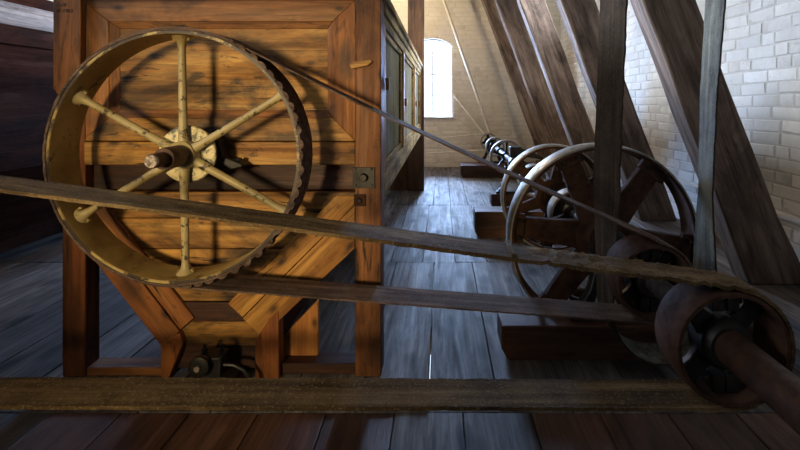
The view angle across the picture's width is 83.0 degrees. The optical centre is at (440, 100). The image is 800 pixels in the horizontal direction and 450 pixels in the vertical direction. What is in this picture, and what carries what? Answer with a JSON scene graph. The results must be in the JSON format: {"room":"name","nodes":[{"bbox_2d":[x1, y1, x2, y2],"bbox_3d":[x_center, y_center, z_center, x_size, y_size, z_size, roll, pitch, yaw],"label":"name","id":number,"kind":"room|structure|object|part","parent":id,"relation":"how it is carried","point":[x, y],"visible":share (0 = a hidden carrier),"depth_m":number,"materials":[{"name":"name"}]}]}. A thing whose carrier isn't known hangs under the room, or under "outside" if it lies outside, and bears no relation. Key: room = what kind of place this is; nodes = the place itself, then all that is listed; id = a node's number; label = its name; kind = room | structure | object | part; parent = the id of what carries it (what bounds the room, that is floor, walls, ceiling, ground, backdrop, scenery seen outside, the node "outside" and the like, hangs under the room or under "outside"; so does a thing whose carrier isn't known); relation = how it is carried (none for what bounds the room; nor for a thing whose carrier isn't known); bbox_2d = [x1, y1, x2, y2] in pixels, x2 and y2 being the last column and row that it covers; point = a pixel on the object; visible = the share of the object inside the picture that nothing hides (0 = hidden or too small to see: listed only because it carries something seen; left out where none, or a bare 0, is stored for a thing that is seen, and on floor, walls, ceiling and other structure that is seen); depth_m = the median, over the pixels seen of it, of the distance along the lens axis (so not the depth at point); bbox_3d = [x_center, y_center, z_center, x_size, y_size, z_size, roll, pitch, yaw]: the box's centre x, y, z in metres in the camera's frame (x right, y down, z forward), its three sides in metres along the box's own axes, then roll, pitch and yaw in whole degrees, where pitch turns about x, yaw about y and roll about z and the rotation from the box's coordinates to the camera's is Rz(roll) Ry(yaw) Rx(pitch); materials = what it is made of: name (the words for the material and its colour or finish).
{"room":"old mill interior","nodes":[
{"label":"old mill interior","id":0,"kind":"room"},
{"bbox_2d":[0,0,62,253],"bbox_3d":[-4.050,-0.460,3.100,0.300,4.020,12.200,0,0,0],"label":"wall","id":1,"kind":"structure","parent":0,"point":[14,237],"depth_m":4.29,"materials":[{"name":"brown wood"}]},
{"bbox_2d":[0,167,799,449],"bbox_3d":[-0.725,1.449,3.100,6.350,0.202,12.200,0,0,0],"label":"floor","id":2,"kind":"structure","parent":0,"point":[461,344],"depth_m":2.24,"materials":[{"name":"wood"}]},
{"bbox_2d":[0,0,57,230],"bbox_3d":[-3.504,0.312,5.750,0.732,2.075,5.540,0,0,0],"label":"wall","id":3,"kind":"structure","parent":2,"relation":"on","point":[28,95],"depth_m":3.44,"materials":[{"name":"brown wood"}]},
{"bbox_3d":[-3.496,0.440,5.750,0.708,0.140,5.520,0,0,0],"label":"rail","id":4,"kind":"part","parent":3,"relation":"part of","materials":[{"name":"brown wood"}]},
{"bbox_3d":[-3.504,-0.485,5.750,0.732,0.140,5.540,0,0,0],"label":"rail","id":5,"kind":"part","parent":3,"relation":"part of","materials":[{"name":"brown wood"}]},
{"bbox_2d":[185,343,250,377],"bbox_3d":[-1.048,1.244,2.099,0.329,0.209,0.162,0,0,0],"label":"block","id":6,"kind":"object","parent":2,"relation":"on","point":[213,362],"visible":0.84,"depth_m":2.08,"materials":[{"name":"black paint"}]},
{"bbox_2d":[53,0,422,378],"bbox_3d":[-1.083,0.391,4.445,1.629,1.926,4.550,0,0,0],"label":"cabinet","id":7,"kind":"object","parent":2,"relation":"on","point":[363,50],"visible":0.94,"depth_m":2.21,"materials":[{"name":"brown wood"}]},
{"bbox_3d":[-1.797,0.390,2.249,0.112,1.920,0.098,0,0,0],"label":"post","id":8,"kind":"part","parent":7,"relation":"part of","materials":[{"name":"brown wood"}]},
{"bbox_3d":[-1.696,-0.149,2.232,0.127,0.687,0.056,0,0,0],"label":"panel frame","id":9,"kind":"part","parent":7,"relation":"part of","materials":[{"name":"brown wood"}]},
{"bbox_3d":[-1.611,-0.154,2.237,0.044,0.472,0.045,0,0,0],"label":"panel moulding","id":10,"kind":"part","parent":7,"relation":"part of","materials":[{"name":"brown wood"}]},
{"bbox_3d":[-1.552,1.330,2.255,0.376,0.040,0.090,0,0,0],"label":"rail","id":11,"kind":"part","parent":7,"relation":"part of","materials":[{"name":"brown wood"}]},
{"bbox_3d":[-1.090,0.257,2.225,1.340,0.112,0.049,0,0,0],"label":"lock rail","id":12,"kind":"part","parent":7,"relation":"part of","materials":[{"name":"brown wood"}]},
{"bbox_3d":[-1.090,0.139,2.232,1.336,0.112,0.056,0,0,0],"label":"panel frame","id":13,"kind":"part","parent":7,"relation":"part of","materials":[{"name":"brown wood"}]},
{"bbox_3d":[-1.090,-0.442,2.232,1.336,0.103,0.056,0,0,0],"label":"panel frame","id":14,"kind":"part","parent":7,"relation":"part of","materials":[{"name":"brown wood"}]},
{"bbox_3d":[-1.083,-0.374,2.238,1.097,0.034,0.045,0,0,0],"label":"panel moulding","id":15,"kind":"part","parent":7,"relation":"part of","materials":[{"name":"brown wood"}]},
{"bbox_3d":[-1.100,-0.156,2.240,1.134,0.538,0.020,0,0,0],"label":"panel","id":16,"kind":"part","parent":7,"relation":"part of","materials":[{"name":"brown wood"}]},
{"bbox_3d":[-1.083,0.064,2.237,1.097,0.039,0.045,0,0,0],"label":"panel moulding","id":17,"kind":"part","parent":7,"relation":"part of","materials":[{"name":"brown wood"}]},
{"bbox_2d":[209,129,248,169],"bbox_3d":[-1.054,0.231,2.152,0.240,0.191,0.075,0,0,0],"label":"axle bearing","id":18,"kind":"object","parent":7,"relation":"attached to","point":[224,161],"visible":0.56,"depth_m":2.12,"materials":[{"name":"black paint"}]},
{"bbox_2d":[43,28,312,288],"bbox_3d":[-1.147,0.246,1.976,1.123,1.120,0.377,0,0,0],"label":"wheel","id":19,"kind":"object","parent":18,"relation":"attached to","point":[187,153],"visible":0.91,"depth_m":2.00,"materials":[{"name":"beige paint"}]},
{"bbox_3d":[-0.604,1.323,2.270,0.367,0.055,0.100,0,0,0],"label":"rail","id":20,"kind":"part","parent":7,"relation":"part of","materials":[{"name":"brown wood"}]},
{"bbox_3d":[-0.548,-0.154,2.238,0.029,0.471,0.045,0,0,0],"label":"panel moulding","id":21,"kind":"part","parent":7,"relation":"part of","materials":[{"name":"brown wood"}]},
{"bbox_3d":[-0.477,-0.149,2.232,0.112,0.687,0.056,0,0,0],"label":"panel frame","id":22,"kind":"part","parent":7,"relation":"part of","materials":[{"name":"brown wood"}]},
{"bbox_3d":[-0.396,0.484,2.196,0.059,0.059,0.006,0,0,0],"label":"iron plate","id":23,"kind":"part","parent":7,"relation":"part of","materials":[{"name":"brown metal"}]},
{"bbox_3d":[-0.376,0.374,2.196,0.108,0.103,0.007,0,0,0],"label":"iron plate","id":24,"kind":"part","parent":7,"relation":"part of","materials":[{"name":"grey metal"}]},
{"bbox_3d":[-0.357,0.390,2.260,0.127,1.920,0.120,0,0,0],"label":"post","id":25,"kind":"part","parent":7,"relation":"part of","materials":[{"name":"brown wood"}]},
{"bbox_3d":[-0.339,-0.015,2.980,0.018,0.760,1.160,0,0,0],"label":"panel","id":26,"kind":"part","parent":7,"relation":"part of","materials":[{"name":"wood"}]},
{"bbox_3d":[-0.323,-0.422,4.511,0.050,0.055,4.378,0,0,0],"label":"rail","id":27,"kind":"part","parent":7,"relation":"part of","materials":[{"name":"brown wood"}]},
{"bbox_3d":[-0.323,0.435,4.511,0.050,0.140,4.378,0,0,0],"label":"rail","id":28,"kind":"part","parent":7,"relation":"part of","materials":[{"name":"brown wood"}]},
{"bbox_3d":[-0.308,-0.497,4.460,0.080,0.093,4.520,0,0,0],"label":"cornice","id":29,"kind":"part","parent":7,"relation":"part of","materials":[{"name":"brown wood"}]},
{"bbox_3d":[-0.339,-0.015,4.370,0.018,0.760,1.420,0,0,0],"label":"panel","id":30,"kind":"part","parent":7,"relation":"part of","materials":[{"name":"wood"}]},
{"bbox_3d":[-0.339,-0.015,5.890,0.018,0.760,1.420,0,0,0],"label":"panel","id":31,"kind":"part","parent":7,"relation":"part of","materials":[{"name":"wood"}]},
{"bbox_2d":[388,0,423,190],"bbox_3d":[-1.077,-0.505,6.830,1.645,3.710,0.140,0,0,0],"label":"post","id":32,"kind":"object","parent":2,"relation":"on","point":[410,177],"depth_m":6.76,"materials":[{"name":"brown wood"}]},
{"bbox_3d":[-0.378,-0.505,6.830,0.245,3.710,0.140,0,0,0],"label":"post","id":33,"kind":"part","parent":32,"relation":"part of","materials":[{"name":"brown wood"}]},
{"bbox_2d":[460,162,540,177],"bbox_3d":[1.048,1.240,8.120,1.405,0.220,0.480,0,0,0],"label":"beam","id":34,"kind":"structure","parent":2,"relation":"on","point":[467,169],"depth_m":7.88,"materials":[{"name":"brown wood"}]},
{"bbox_2d":[479,140,504,162],"bbox_3d":[0.927,0.914,8.240,0.480,0.429,0.120,0,0,0],"label":"stand","id":35,"kind":"object","parent":34,"relation":"on","point":[499,158],"visible":0.3,"depth_m":8.21,"materials":[{"name":"black paint"}]},
{"bbox_2d":[494,146,799,434],"bbox_3d":[0.927,0.788,4.825,0.200,0.200,8.550,0,0,0],"label":"shaft","id":36,"kind":"object","parent":35,"relation":"on","point":[773,383],"visible":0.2,"depth_m":1.27,"materials":[{"name":"brown metal"}]},
{"bbox_2d":[480,133,497,148],"bbox_3d":[0.927,0.788,8.720,0.338,0.338,0.120,0,0,0],"label":"pulley","id":37,"kind":"object","parent":36,"relation":"attached to","point":[485,134],"visible":0.54,"depth_m":8.67,"materials":[{"name":"black paint"}]},
{"bbox_2d":[424,133,483,139],"bbox_3d":[-0.382,0.756,8.750,2.440,0.264,0.027,0,0,0],"label":"strap","id":38,"kind":"object","parent":37,"relation":"attached to","point":[480,133],"visible":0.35,"depth_m":8.74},
{"bbox_2d":[424,150,485,153],"bbox_3d":[-0.366,1.015,8.690,2.468,0.157,0.023,0,0,0],"label":"strap","id":39,"kind":"object","parent":37,"relation":"attached to","point":[468,150],"visible":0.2,"depth_m":8.68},
{"bbox_2d":[453,96,483,133],"bbox_3d":[0.544,0.268,8.935,0.753,0.758,0.028,0,0,40],"label":"strap","id":40,"kind":"object","parent":37,"relation":"on","point":[453,96],"visible":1,"depth_m":8.91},
{"bbox_2d":[485,137,504,156],"bbox_3d":[0.927,0.788,7.750,0.338,0.338,0.100,0,0,0],"label":"pulley","id":41,"kind":"object","parent":36,"relation":"attached to","point":[492,143],"visible":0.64,"depth_m":7.71,"materials":[{"name":"black paint"}]},
{"bbox_2d":[489,140,518,172],"bbox_3d":[0.927,0.788,6.400,0.478,0.478,0.080,0,0,0],"label":"pulley","id":42,"kind":"object","parent":36,"relation":"attached to","point":[495,145],"visible":0.54,"depth_m":6.37,"materials":[{"name":"metal"}]},
{"bbox_2d":[517,164,549,196],"bbox_3d":[0.927,0.788,4.490,0.318,0.318,0.140,0,0,0],"label":"pulley","id":43,"kind":"object","parent":36,"relation":"attached to","point":[528,166],"visible":0.21,"depth_m":4.44,"materials":[{"name":"metal"}]},
{"bbox_2d":[500,144,593,250],"bbox_3d":[0.927,0.788,3.710,0.870,0.870,0.160,0,0,0],"label":"flywheel","id":44,"kind":"object","parent":36,"relation":"attached to","point":[555,181],"visible":0.39,"depth_m":3.67,"materials":[{"name":"metal"}]},
{"bbox_3d":[0.694,0.866,3.710,0.309,0.181,0.045,0,0,0],"label":"arm","id":45,"kind":"part","parent":44,"relation":"part of","materials":[{"name":"brown metal"}]},
{"bbox_3d":[0.740,0.633,3.710,0.282,0.256,0.045,0,0,0],"label":"arm","id":46,"kind":"part","parent":44,"relation":"part of","materials":[{"name":"brown metal"}]},
{"bbox_3d":[0.963,0.542,3.710,0.137,0.310,0.045,0,0,0],"label":"arm","id":47,"kind":"part","parent":44,"relation":"part of","materials":[{"name":"brown metal"}]},
{"bbox_2d":[547,188,573,218],"bbox_3d":[0.927,0.788,3.160,0.348,0.348,0.120,0,0,0],"label":"pulley","id":48,"kind":"object","parent":36,"relation":"attached to","point":[568,207],"visible":0.25,"depth_m":3.13,"materials":[{"name":"metal"}]},
{"bbox_2d":[506,143,695,303],"bbox_3d":[0.927,0.788,2.618,1.086,1.086,0.170,0,0,0],"label":"flywheel","id":49,"kind":"object","parent":36,"relation":"attached to","point":[578,233],"visible":0.52,"depth_m":2.60,"materials":[{"name":"metal"}]},
{"bbox_3d":[0.626,0.764,2.623,0.422,0.187,0.055,0,0,0],"label":"arm","id":50,"kind":"part","parent":49,"relation":"part of","materials":[{"name":"brown wood"}]},
{"bbox_3d":[0.754,1.024,2.623,0.353,0.406,0.055,0,0,0],"label":"arm","id":51,"kind":"part","parent":49,"relation":"part of","materials":[{"name":"brown wood"}]},
{"bbox_3d":[0.820,0.512,2.623,0.284,0.427,0.055,0,0,0],"label":"arm","id":52,"kind":"part","parent":49,"relation":"part of","materials":[{"name":"brown metal"}]},
{"bbox_3d":[1.034,1.063,2.623,0.284,0.427,0.055,0,0,0],"label":"arm","id":53,"kind":"part","parent":49,"relation":"part of","materials":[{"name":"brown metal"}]},
{"bbox_3d":[1.100,0.552,2.623,0.353,0.406,0.055,0,0,0],"label":"arm","id":54,"kind":"part","parent":49,"relation":"part of","materials":[{"name":"brown metal"}]},
{"bbox_3d":[1.228,0.812,2.623,0.422,0.187,0.055,0,0,0],"label":"arm","id":55,"kind":"part","parent":49,"relation":"part of","materials":[{"name":"brown metal"}]},
{"bbox_2d":[604,234,688,320],"bbox_3d":[0.927,0.788,2.027,0.336,0.336,0.175,0,0,0],"label":"pulley","id":56,"kind":"object","parent":36,"relation":"attached to","point":[645,304],"visible":0.58,"depth_m":1.99,"materials":[{"name":"brown metal"}]},
{"bbox_2d":[42,27,692,324],"bbox_3d":[-0.307,0.321,2.020,2.818,1.284,0.174,0,0,0],"label":"belt","id":57,"kind":"object","parent":56,"relation":"attached to","point":[404,296],"visible":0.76,"depth_m":1.99,"materials":[{"name":"brown leather"}]},
{"bbox_3d":[0.847,0.868,2.027,0.117,0.117,0.032,0,0,0],"label":"arm","id":58,"kind":"part","parent":56,"relation":"part of","materials":[{"name":"metal"}]},
{"bbox_3d":[1.007,0.708,2.027,0.117,0.117,0.032,0,0,0],"label":"arm","id":59,"kind":"part","parent":56,"relation":"part of","materials":[{"name":"metal"}]},
{"bbox_2d":[655,282,790,406],"bbox_3d":[0.927,0.788,1.498,0.370,0.370,0.155,0,0,0],"label":"pulley","id":60,"kind":"object","parent":36,"relation":"attached to","point":[682,307],"visible":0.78,"depth_m":1.46,"materials":[{"name":"brown metal"}]},
{"bbox_3d":[0.839,0.876,1.498,0.140,0.140,0.032,0,0,0],"label":"arm","id":61,"kind":"part","parent":60,"relation":"part of","materials":[{"name":"metal"}]},
{"bbox_3d":[0.839,0.700,1.498,0.140,0.140,0.032,0,0,0],"label":"arm","id":62,"kind":"part","parent":60,"relation":"part of","materials":[{"name":"metal"}]},
{"bbox_3d":[1.015,0.700,1.498,0.140,0.140,0.032,0,0,0],"label":"arm","id":63,"kind":"part","parent":60,"relation":"part of","materials":[{"name":"metal"}]},
{"bbox_2d":[473,206,543,237],"bbox_3d":[1.042,1.220,4.540,1.415,0.260,0.240,0,0,0],"label":"beam","id":64,"kind":"structure","parent":2,"relation":"on","point":[488,221],"depth_m":4.42,"materials":[{"name":"brown wood"}]},
{"bbox_2d":[490,191,532,205],"bbox_3d":[1.110,1.250,5.650,0.980,0.200,0.200,0,0,0],"label":"beam","id":65,"kind":"structure","parent":2,"relation":"on","point":[494,198],"depth_m":5.55,"materials":[{"name":"brown wood"}]},
{"bbox_2d":[496,146,542,193],"bbox_3d":[0.976,0.859,5.620,0.578,0.581,0.140,0,0,0],"label":"stand","id":66,"kind":"object","parent":65,"relation":"on","point":[514,151],"visible":0.32,"depth_m":5.58,"materials":[{"name":"black paint"}]},
{"bbox_3d":[0.927,1.135,5.620,0.480,0.027,0.100,0,0,0],"label":"plate","id":67,"kind":"part","parent":66,"relation":"part of","materials":[{"name":"black paint"}]},
{"bbox_3d":[1.132,0.663,5.620,0.267,0.128,0.060,0,0,0],"label":"bracket arm","id":68,"kind":"part","parent":66,"relation":"part of","materials":[{"name":"black paint"}]},
{"bbox_2d":[569,288,584,300],"bbox_3d":[0.934,1.312,2.980,0.184,0.073,0.184,0,0,0],"label":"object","id":69,"kind":"object","parent":2,"relation":"on","point":[578,291],"visible":0.21,"depth_m":3.04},
{"bbox_2d":[497,310,753,359],"bbox_3d":[1.032,1.260,2.435,1.435,0.180,0.190,0,0,0],"label":"beam","id":70,"kind":"structure","parent":2,"relation":"on","point":[521,336],"depth_m":2.34,"materials":[{"name":"brown wood"}]},
{"bbox_2d":[569,232,633,321],"bbox_3d":[0.927,0.934,2.430,0.480,0.469,0.120,0,0,0],"label":"stand","id":71,"kind":"object","parent":70,"relation":"on","point":[589,294],"visible":0.11,"depth_m":2.40,"materials":[{"name":"black paint"}]},
{"bbox_3d":[0.802,1.002,2.430,0.184,0.279,0.070,0,0,0],"label":"pedestal leg","id":72,"kind":"part","parent":71,"relation":"part of","materials":[{"name":"black paint"}]},
{"bbox_3d":[0.927,1.155,2.430,0.480,0.027,0.100,0,0,0],"label":"plate","id":73,"kind":"part","parent":71,"relation":"part of","materials":[{"name":"black paint"}]},
{"bbox_2d":[536,160,799,350],"bbox_3d":[2.180,1.274,5.185,0.500,0.149,7.970,0,0,0],"label":"beam","id":74,"kind":"structure","parent":2,"relation":"on","point":[786,297],"depth_m":2.90,"materials":[{"name":"brown wood"}]},
{"bbox_2d":[481,0,550,160],"bbox_3d":[1.523,-0.581,9.020,1.654,3.559,0.180,0,0,0],"label":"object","id":75,"kind":"structure","parent":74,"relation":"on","point":[490,8],"depth_m":8.93,"materials":[{"name":"brown wood"}]},
{"bbox_2d":[494,0,569,153],"bbox_3d":[1.524,-0.581,7.710,1.664,3.559,0.180,0,0,0],"label":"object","id":76,"kind":"structure","parent":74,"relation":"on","point":[534,80],"depth_m":7.62,"materials":[{"name":"brown wood"}]},
{"bbox_2d":[516,0,594,177],"bbox_3d":[1.525,-0.581,6.170,1.658,3.559,0.180,0,0,0],"label":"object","id":77,"kind":"structure","parent":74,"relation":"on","point":[550,53],"depth_m":6.08,"materials":[{"name":"brown wood"}]},
{"bbox_2d":[555,0,676,220],"bbox_3d":[1.522,-0.581,4.570,1.664,3.559,0.180,0,0,0],"label":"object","id":78,"kind":"structure","parent":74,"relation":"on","point":[580,18],"depth_m":4.48,"materials":[{"name":"brown wood"}]},
{"bbox_2d":[630,0,799,283],"bbox_3d":[1.548,-0.581,3.020,1.723,3.559,0.180,0,0,0],"label":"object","id":79,"kind":"structure","parent":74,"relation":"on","point":[757,248],"depth_m":2.93,"materials":[{"name":"brown wood"}]},
{"bbox_2d":[391,0,560,166],"bbox_3d":[-0.725,-0.460,9.357,6.950,4.020,0.326,0,0,0],"label":"wall","id":80,"kind":"structure","parent":0,"point":[497,95],"depth_m":9.20,"materials":[{"name":"beige brick"}]},
{"bbox_2d":[424,39,452,117],"bbox_3d":[-0.177,-0.465,9.260,0.845,1.630,0.180,0,0,0],"label":"window","id":81,"kind":"structure","parent":80,"relation":"in","point":[432,40],"depth_m":9.30,"materials":[{"name":"white paint"}]},
{"bbox_3d":[-0.177,0.335,9.235,0.841,0.029,0.129,0,0,0],"label":"sill","id":82,"kind":"part","parent":81,"relation":"part of","materials":[{"name":"white paint"}]},
{"bbox_2d":[593,0,725,365],"bbox_3d":[1.162,-0.543,2.256,0.722,3.615,0.228,0,0,0],"label":"belt","id":83,"kind":"object","parent":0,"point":[608,141],"visible":0.76,"depth_m":2.24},
{"bbox_2d":[560,0,799,260],"bbox_3d":[2.575,-0.460,3.100,0.350,4.020,12.200,0,0,0],"label":"wall","id":84,"kind":"structure","parent":0,"point":[760,60],"depth_m":3.54,"materials":[{"name":"brick"}]},
{"bbox_3d":[-0.725,-2.400,3.100,6.350,0.060,12.200,0,0,0],"label":"ceiling","id":85,"kind":"structure","parent":0,"visible":0},
{"bbox_2d":[442,0,490,132],"bbox_3d":[0.406,-0.941,8.720,1.133,3.115,0.054,0,0,0],"label":"strap","id":86,"kind":"object","parent":85,"relation":"hanging from","point":[444,1],"visible":1,"depth_m":8.70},
{"bbox_3d":[-3.050,0.953,2.000,0.400,0.792,0.100,0,0,0],"label":"stand","id":87,"kind":"object","parent":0,"visible":0},
{"bbox_3d":[-3.050,0.516,-0.450,0.884,0.884,4.900,0,0,0],"label":"pulley","id":88,"kind":"object","parent":87,"relation":"on","visible":0},
{"bbox_2d":[0,175,795,411],"bbox_3d":[-1.191,0.522,1.498,4.631,0.926,0.153,0,0,0],"label":"belt","id":89,"kind":"object","parent":88,"relation":"on","point":[18,393],"visible":0.94,"depth_m":1.48,"materials":[{"name":"brown leather"}]}
]}

